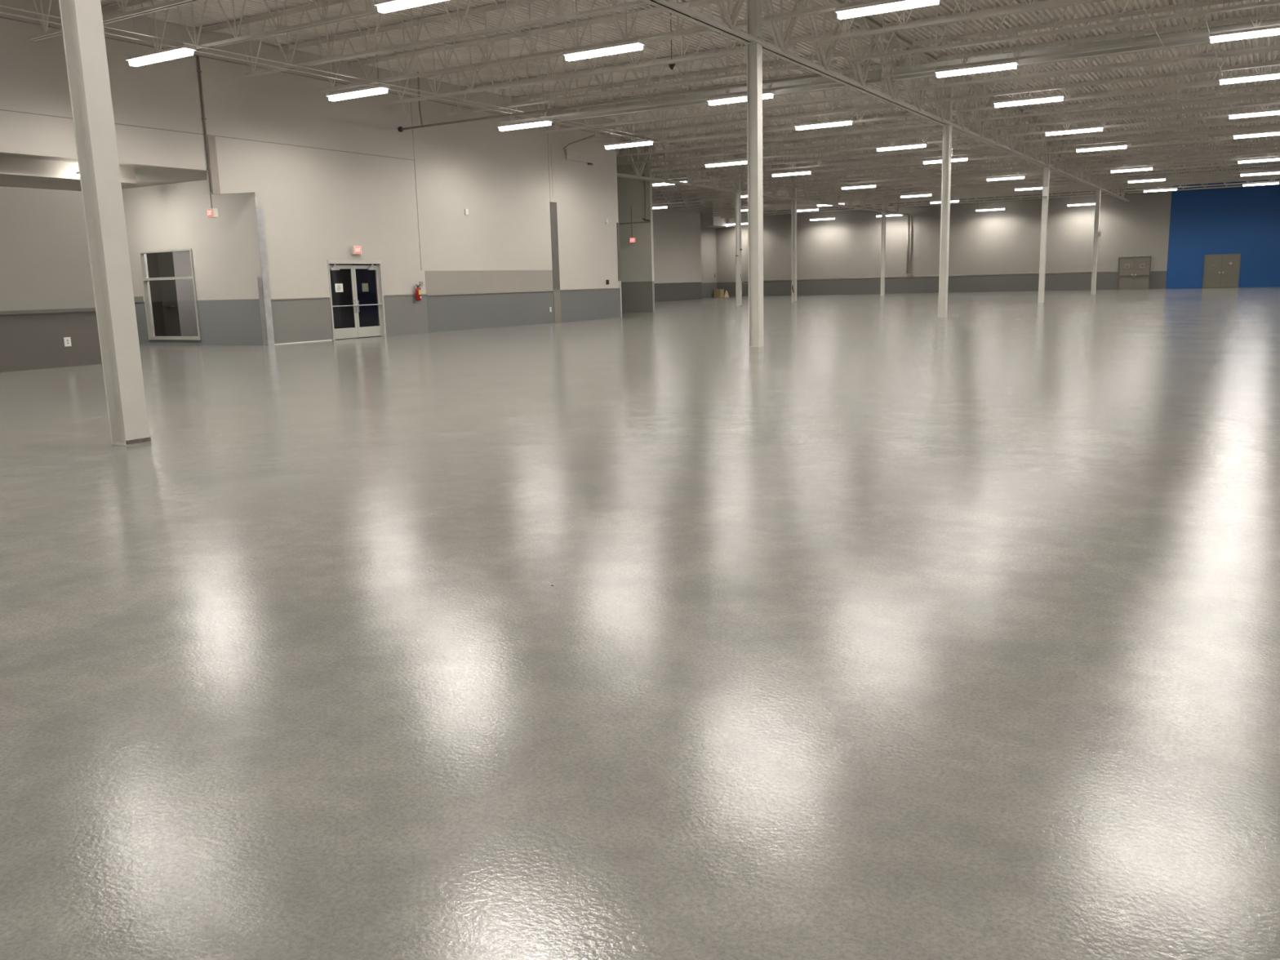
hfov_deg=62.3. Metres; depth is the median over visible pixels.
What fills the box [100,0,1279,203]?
ceiling
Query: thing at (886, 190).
joist
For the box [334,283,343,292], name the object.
paper notice
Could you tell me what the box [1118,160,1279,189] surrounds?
joist
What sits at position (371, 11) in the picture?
joist
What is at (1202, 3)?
joist
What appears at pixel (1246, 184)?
strip light
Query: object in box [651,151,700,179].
joist
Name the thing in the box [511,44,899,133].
joist
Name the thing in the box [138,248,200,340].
window
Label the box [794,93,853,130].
strip light
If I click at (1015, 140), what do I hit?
joist
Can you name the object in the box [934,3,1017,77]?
strip light
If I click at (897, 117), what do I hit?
joist
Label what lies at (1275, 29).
strip light
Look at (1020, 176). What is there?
strip light
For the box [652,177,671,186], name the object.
strip light
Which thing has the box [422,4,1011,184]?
bridging angle
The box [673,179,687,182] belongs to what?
strip light
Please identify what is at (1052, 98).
strip light
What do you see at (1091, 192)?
joist
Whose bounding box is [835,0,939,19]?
strip light
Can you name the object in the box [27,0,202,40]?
joist
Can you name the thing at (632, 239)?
exit sign
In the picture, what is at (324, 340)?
baseboard
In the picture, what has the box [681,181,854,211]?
joist
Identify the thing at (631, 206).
conduit
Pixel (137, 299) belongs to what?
trim
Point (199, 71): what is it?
conduit
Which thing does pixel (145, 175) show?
ceiling
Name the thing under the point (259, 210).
trim
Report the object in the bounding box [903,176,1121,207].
joist
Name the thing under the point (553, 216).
trim
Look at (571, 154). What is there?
fitting
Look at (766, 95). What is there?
strip light
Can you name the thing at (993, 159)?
joist
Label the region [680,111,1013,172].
joist
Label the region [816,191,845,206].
strip light
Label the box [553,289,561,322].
trim
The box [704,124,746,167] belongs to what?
strip light
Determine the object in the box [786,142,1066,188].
joist
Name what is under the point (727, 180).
joist
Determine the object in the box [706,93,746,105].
strip light
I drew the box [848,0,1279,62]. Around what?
joist
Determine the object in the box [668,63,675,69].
speaker
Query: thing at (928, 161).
strip light
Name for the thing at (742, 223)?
strip light
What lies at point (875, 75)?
cross beam
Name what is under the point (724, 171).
joist
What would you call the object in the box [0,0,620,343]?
wall
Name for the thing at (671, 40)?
speaker
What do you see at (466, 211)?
wall sensor
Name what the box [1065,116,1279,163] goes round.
joist
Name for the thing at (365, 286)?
paper notice
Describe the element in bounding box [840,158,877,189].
strip light
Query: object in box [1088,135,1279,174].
joist
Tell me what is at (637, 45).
strip light
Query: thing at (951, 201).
strip light
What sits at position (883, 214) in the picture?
steel column
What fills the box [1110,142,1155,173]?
strip light
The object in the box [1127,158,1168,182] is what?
strip light
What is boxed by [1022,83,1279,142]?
joist
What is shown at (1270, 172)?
strip light
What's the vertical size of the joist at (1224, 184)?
1.385 m
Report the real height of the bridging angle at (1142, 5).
0.034 m
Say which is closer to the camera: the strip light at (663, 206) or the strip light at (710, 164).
the strip light at (710, 164)
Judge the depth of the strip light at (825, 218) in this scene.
91.13 m
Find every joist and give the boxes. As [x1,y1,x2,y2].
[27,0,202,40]
[101,0,381,52]
[195,0,675,78]
[277,0,746,92]
[348,0,797,105]
[411,10,837,115]
[463,26,871,124]
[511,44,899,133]
[553,59,924,140]
[592,75,944,144]
[615,84,965,156]
[616,93,982,164]
[617,102,998,172]
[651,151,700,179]
[651,155,722,186]
[651,159,743,190]
[651,167,780,198]
[652,164,747,195]
[652,170,790,202]
[652,174,813,204]
[652,177,827,207]
[664,178,840,209]
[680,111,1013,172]
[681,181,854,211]
[697,183,865,213]
[700,187,878,215]
[700,189,888,217]
[705,118,1026,176]
[720,190,899,217]
[728,125,1037,179]
[763,0,887,21]
[763,132,1044,182]
[767,137,1057,186]
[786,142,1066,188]
[802,146,1074,191]
[809,0,1107,43]
[817,151,1082,193]
[832,156,1088,195]
[845,159,1093,198]
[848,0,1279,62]
[859,162,1096,199]
[871,165,1106,201]
[882,0,1279,77]
[882,169,1112,204]
[893,173,1116,205]
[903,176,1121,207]
[911,0,1279,90]
[935,12,1279,102]
[957,34,1279,112]
[976,48,1279,121]
[993,60,1279,129]
[1008,76,1279,137]
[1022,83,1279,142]
[1034,93,1279,149]
[1044,102,1279,154]
[1055,114,1279,159]
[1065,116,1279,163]
[1073,123,1279,167]
[1081,128,1279,171]
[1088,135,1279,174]
[1095,142,1279,177]
[1102,144,1279,181]
[1107,148,1279,183]
[1113,152,1279,186]
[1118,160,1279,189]
[1124,161,1279,191]
[1128,163,1279,193]
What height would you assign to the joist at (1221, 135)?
1.385 m
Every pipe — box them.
[642,173,649,221]
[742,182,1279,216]
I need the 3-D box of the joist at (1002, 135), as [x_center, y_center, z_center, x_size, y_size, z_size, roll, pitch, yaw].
[13.318,-17.263,56.861,16.360,1.385,0.184,5,12,30]
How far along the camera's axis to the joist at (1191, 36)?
27.57 m
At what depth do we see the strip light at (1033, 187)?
68.83 m
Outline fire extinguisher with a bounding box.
[413,284,421,300]
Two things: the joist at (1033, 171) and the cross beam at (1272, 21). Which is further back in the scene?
the joist at (1033, 171)
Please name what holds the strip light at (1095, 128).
hanging from the ceiling at (214, 15)
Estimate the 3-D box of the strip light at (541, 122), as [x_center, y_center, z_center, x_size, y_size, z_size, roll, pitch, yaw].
[-3.802,-12.442,34.550,2.057,1.808,0.310,5,12,30]
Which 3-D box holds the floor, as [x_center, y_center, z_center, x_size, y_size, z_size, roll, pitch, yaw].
[7.122,-6.643,43.325,60.500,0.200,98.590,5,12,30]
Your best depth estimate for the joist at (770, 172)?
71.28 m
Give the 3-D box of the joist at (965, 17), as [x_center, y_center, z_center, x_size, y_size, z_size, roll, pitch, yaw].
[10.747,-10.527,21.111,15.560,1.385,0.184,5,12,30]
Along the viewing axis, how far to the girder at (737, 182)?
60.27 m
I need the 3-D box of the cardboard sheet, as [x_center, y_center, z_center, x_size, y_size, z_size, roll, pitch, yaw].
[8.098,-17.252,97.893,0.500,0.600,0.430,5,12,30]
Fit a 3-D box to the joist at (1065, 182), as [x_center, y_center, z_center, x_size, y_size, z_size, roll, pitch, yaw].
[21.629,-20.050,70.606,16.360,1.385,0.184,5,12,30]
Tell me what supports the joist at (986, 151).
attached to the ceiling at (214, 15)
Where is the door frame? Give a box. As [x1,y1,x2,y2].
[328,263,351,339]
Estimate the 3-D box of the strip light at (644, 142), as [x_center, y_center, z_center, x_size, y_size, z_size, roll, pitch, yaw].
[-0.421,-13.563,40.072,2.130,1.808,0.310,5,12,30]
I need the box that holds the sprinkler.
[398,36,822,132]
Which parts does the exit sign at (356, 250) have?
panel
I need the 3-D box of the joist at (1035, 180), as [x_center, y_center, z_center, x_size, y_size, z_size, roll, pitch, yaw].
[20.244,-19.586,68.315,16.360,1.385,0.184,5,12,30]
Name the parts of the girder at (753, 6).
post, post, post, post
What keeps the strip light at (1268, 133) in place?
hanging from the ceiling at (214, 15)
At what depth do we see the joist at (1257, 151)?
66.06 m
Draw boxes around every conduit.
[196,55,212,192]
[631,205,631,230]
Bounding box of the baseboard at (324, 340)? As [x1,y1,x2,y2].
[275,339,332,344]
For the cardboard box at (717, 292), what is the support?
on the floor
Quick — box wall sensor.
[464,208,468,214]
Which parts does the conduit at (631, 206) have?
stem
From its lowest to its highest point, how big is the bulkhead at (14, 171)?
0.400 m
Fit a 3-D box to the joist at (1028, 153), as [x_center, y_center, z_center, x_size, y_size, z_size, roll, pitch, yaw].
[11.933,-16.799,54.570,16.360,1.385,0.184,5,12,30]
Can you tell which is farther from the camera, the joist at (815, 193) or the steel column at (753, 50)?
the joist at (815, 193)
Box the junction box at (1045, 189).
[1042,186,1048,199]
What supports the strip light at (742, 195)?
hanging from the ceiling at (214, 15)
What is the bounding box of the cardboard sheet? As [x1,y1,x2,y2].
[724,290,728,297]
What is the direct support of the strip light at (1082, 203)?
hanging from the ceiling at (214, 15)
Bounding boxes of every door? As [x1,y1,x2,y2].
[327,259,386,340]
[1116,256,1151,289]
[1202,253,1240,288]
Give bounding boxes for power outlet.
[63,337,71,346]
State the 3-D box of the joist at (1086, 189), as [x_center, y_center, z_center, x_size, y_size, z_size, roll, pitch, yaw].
[25.784,-21.444,77.478,16.360,1.385,0.184,5,12,30]
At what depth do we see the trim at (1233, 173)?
83.37 m
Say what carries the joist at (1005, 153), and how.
attached to the ceiling at (214, 15)
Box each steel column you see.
[58,0,151,445]
[734,191,742,306]
[744,41,764,346]
[791,200,796,302]
[880,212,885,295]
[937,124,953,317]
[1037,166,1049,302]
[1090,188,1101,294]
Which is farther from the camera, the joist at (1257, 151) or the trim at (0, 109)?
the joist at (1257, 151)
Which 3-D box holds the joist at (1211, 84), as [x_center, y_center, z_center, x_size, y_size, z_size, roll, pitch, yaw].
[17.672,-12.850,32.565,15.560,1.385,0.184,5,12,30]
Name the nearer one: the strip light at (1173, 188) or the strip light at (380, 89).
the strip light at (380, 89)
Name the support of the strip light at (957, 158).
hanging from the ceiling at (214, 15)
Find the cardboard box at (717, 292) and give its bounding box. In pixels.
[713,288,724,297]
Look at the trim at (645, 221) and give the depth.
54.36 m
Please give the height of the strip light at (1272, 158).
1.808 m
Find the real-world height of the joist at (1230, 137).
1.385 m
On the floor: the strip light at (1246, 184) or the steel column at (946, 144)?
the steel column at (946, 144)
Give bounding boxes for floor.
[0,286,1279,959]
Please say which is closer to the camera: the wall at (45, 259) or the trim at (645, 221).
the wall at (45, 259)
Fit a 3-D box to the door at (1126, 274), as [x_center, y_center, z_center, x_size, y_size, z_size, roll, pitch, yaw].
[37.840,-15.850,81.037,2.270,2.450,0.130,5,12,30]
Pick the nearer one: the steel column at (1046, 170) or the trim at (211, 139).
the trim at (211, 139)
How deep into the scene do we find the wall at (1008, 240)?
87.14 m
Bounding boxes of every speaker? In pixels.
[656,40,687,59]
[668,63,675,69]
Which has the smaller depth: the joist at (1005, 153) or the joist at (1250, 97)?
the joist at (1250, 97)
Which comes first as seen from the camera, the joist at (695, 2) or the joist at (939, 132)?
the joist at (695, 2)
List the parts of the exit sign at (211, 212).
panel, stem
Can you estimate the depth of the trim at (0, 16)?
29.60 m
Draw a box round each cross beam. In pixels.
[538,69,881,122]
[892,17,1279,80]
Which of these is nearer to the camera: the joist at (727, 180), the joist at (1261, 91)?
the joist at (1261, 91)
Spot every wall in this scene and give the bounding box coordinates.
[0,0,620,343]
[0,186,102,372]
[196,29,254,194]
[616,145,654,311]
[652,190,702,302]
[700,226,717,297]
[716,173,1172,296]
[1165,165,1279,288]
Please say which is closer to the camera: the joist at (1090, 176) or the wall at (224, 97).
the wall at (224, 97)
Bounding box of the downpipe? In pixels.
[905,215,912,275]
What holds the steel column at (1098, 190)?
on the floor
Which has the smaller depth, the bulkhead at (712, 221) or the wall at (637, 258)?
the wall at (637, 258)
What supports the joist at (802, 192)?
attached to the ceiling at (214, 15)
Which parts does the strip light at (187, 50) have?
hanger rod, hanger rod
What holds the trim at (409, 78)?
attached to the wall at (317, 204)
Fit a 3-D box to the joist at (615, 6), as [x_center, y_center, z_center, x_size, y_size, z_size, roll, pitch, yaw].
[-5.348,-10.701,24.363,14.670,1.385,0.184,5,12,30]
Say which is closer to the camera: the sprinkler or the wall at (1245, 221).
the sprinkler
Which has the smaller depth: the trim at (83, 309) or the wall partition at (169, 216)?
the trim at (83, 309)
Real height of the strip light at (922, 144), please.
1.808 m
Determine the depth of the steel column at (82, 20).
10.54 m
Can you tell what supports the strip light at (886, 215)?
hanging from the ceiling at (214, 15)
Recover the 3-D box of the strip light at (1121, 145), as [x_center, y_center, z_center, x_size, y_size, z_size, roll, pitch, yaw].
[20.608,-15.616,47.063,2.184,1.808,0.310,5,12,30]
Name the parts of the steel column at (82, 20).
plate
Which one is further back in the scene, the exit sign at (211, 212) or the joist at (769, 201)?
the joist at (769, 201)
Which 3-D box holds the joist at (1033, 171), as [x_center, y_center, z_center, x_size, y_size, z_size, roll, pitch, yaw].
[24.399,-20.979,75.187,16.360,1.385,0.184,5,12,30]
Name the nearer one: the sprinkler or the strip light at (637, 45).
the strip light at (637, 45)
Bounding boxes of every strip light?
[124,0,196,66]
[325,20,390,101]
[373,0,446,13]
[497,74,552,131]
[562,0,645,61]
[604,115,653,149]
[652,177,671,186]
[652,194,667,208]
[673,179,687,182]
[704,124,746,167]
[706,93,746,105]
[726,206,747,225]
[734,208,747,211]
[741,182,768,197]
[762,90,774,99]
[771,138,812,177]
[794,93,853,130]
[796,200,819,211]
[809,217,835,220]
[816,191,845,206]
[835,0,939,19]
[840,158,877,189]
[875,123,928,151]
[875,195,902,217]
[900,169,933,197]
[922,151,942,164]
[929,200,941,204]
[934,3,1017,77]
[950,194,959,202]
[951,155,968,161]
[975,186,1005,211]
[986,158,1026,181]
[993,45,1067,107]
[1014,174,1050,191]
[1044,85,1106,135]
[1066,189,1095,206]
[1075,111,1129,152]
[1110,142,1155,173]
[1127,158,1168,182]
[1143,173,1177,192]
[1208,4,1279,43]
[1218,40,1279,84]
[1228,69,1279,119]
[1233,106,1279,138]
[1237,131,1279,163]
[1240,147,1279,176]
[1242,165,1279,186]
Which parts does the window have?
glass pane, glass pane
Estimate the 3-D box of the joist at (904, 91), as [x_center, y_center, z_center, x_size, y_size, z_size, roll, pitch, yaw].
[3.760,-14.580,43.849,19.260,1.385,0.184,5,12,30]
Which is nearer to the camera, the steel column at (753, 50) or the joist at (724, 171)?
the steel column at (753, 50)
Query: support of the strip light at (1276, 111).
hanging from the ceiling at (214, 15)
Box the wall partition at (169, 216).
[121,179,261,345]
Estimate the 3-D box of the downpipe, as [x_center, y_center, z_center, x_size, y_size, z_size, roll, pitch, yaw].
[22.728,-19.793,89.326,0.440,4.880,0.209,5,12,30]
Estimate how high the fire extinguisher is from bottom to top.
0.549 m
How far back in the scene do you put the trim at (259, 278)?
30.39 m
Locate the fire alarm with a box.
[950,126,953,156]
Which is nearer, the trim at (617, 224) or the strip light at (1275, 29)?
the strip light at (1275, 29)
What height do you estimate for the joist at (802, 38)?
1.385 m
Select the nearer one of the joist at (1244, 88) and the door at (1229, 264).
the joist at (1244, 88)
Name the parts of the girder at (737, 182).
post, post, post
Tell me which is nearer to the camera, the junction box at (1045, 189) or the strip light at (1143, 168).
the junction box at (1045, 189)
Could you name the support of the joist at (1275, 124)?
attached to the ceiling at (214, 15)
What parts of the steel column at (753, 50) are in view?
cap plate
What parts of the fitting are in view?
casing, arm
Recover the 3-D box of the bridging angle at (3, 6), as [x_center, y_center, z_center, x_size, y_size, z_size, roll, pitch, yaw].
[-5.076,-11.335,31.609,0.068,0.034,28.000,5,12,30]
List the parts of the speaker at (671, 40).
stem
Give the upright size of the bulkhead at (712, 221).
2.100 m
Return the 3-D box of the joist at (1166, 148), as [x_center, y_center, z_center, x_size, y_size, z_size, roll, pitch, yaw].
[27.369,-16.101,48.601,15.560,1.385,0.184,5,12,30]
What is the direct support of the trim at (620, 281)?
attached to the wall at (317, 204)
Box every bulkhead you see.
[0,155,136,190]
[700,201,734,227]
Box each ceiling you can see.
[0,153,206,191]
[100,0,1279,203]
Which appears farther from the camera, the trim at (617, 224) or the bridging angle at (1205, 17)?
the trim at (617, 224)
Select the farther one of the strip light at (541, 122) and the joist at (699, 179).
the joist at (699, 179)
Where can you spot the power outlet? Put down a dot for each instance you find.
(67, 340)
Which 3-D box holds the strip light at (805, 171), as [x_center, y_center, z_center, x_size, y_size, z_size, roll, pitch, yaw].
[7.595,-16.162,52.852,2.130,1.808,0.310,5,12,30]
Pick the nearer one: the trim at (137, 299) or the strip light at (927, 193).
the trim at (137, 299)
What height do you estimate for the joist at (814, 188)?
1.385 m
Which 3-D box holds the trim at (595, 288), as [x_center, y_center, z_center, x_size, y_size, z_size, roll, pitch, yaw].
[-5.841,-6.828,38.589,0.030,0.065,19.350,5,12,30]
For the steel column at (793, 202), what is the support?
on the floor
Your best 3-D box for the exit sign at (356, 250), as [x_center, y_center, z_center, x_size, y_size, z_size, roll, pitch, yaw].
[-8.895,-7.216,33.211,0.128,0.260,0.320,5,12,30]
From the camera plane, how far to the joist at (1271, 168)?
63.80 m
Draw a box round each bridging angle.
[0,4,690,146]
[0,10,679,146]
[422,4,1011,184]
[1142,4,1235,180]
[1204,17,1232,107]
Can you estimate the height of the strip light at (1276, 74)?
1.808 m
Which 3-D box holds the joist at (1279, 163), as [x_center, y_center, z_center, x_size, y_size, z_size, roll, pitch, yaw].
[42.605,-21.210,73.800,15.560,1.385,0.184,5,12,30]
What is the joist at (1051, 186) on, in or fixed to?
attached to the ceiling at (214, 15)
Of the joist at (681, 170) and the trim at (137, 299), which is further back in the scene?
the joist at (681, 170)
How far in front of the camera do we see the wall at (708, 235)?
97.35 m
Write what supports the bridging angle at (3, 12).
attached to the joist at (695, 2)
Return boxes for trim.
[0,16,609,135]
[0,109,422,270]
[0,307,95,315]
[133,296,143,302]
[207,134,220,194]
[248,196,263,345]
[255,206,275,345]
[257,276,267,345]
[271,288,615,300]
[408,78,553,198]
[549,201,559,289]
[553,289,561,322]
[616,222,621,280]
[619,221,650,224]
[619,280,622,317]
[734,166,1279,212]
[742,270,1116,280]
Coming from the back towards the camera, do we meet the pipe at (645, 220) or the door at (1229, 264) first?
the door at (1229, 264)
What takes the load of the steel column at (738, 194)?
on the floor
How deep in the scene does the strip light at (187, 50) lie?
23.17 m
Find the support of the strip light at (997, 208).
hanging from the ceiling at (214, 15)
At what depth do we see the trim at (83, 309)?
22.94 m
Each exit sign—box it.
[206,193,217,217]
[351,245,361,254]
[628,235,635,243]
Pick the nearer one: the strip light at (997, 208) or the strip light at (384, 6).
the strip light at (384, 6)
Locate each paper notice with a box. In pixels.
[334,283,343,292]
[361,283,368,291]
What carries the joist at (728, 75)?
attached to the ceiling at (214, 15)
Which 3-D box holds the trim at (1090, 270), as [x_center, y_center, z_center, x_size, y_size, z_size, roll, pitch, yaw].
[22.950,-17.312,89.796,32.220,0.100,0.040,5,12,30]
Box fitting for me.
[563,134,595,164]
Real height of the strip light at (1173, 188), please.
1.808 m
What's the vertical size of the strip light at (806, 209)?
1.835 m
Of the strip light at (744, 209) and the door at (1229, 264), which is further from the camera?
the strip light at (744, 209)
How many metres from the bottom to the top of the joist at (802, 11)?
1.385 m
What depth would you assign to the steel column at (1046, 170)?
52.38 m
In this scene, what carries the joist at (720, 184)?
attached to the ceiling at (214, 15)
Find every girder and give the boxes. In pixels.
[616,133,911,215]
[640,0,1132,201]
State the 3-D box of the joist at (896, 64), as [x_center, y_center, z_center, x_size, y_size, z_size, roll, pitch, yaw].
[2.963,-13.488,38.107,14.670,1.385,0.184,5,12,30]
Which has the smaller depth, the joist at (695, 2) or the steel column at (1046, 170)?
the joist at (695, 2)
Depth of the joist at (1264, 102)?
38.49 m
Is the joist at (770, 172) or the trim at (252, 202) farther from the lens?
the joist at (770, 172)
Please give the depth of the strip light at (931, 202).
76.73 m
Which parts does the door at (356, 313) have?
glass pane, frame, glass pane, frame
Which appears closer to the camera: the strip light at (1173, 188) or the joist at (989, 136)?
the joist at (989, 136)
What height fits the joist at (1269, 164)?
1.385 m
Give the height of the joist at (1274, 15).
1.385 m
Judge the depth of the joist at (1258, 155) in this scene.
68.31 m
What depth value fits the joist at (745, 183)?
76.97 m
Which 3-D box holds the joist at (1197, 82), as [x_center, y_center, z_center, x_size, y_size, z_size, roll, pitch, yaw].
[21.828,-14.243,39.438,15.560,1.385,0.184,5,12,30]
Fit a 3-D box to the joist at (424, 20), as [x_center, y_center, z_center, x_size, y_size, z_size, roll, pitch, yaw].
[-3.962,-11.165,26.653,14.670,1.385,0.184,5,12,30]
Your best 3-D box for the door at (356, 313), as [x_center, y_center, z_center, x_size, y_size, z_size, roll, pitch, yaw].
[-9.004,-5.726,33.531,0.180,2.440,2.280,5,12,30]
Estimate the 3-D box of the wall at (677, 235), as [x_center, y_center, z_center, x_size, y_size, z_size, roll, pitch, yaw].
[-2.330,-16.530,74.024,9.200,8.480,32.100,5,12,30]

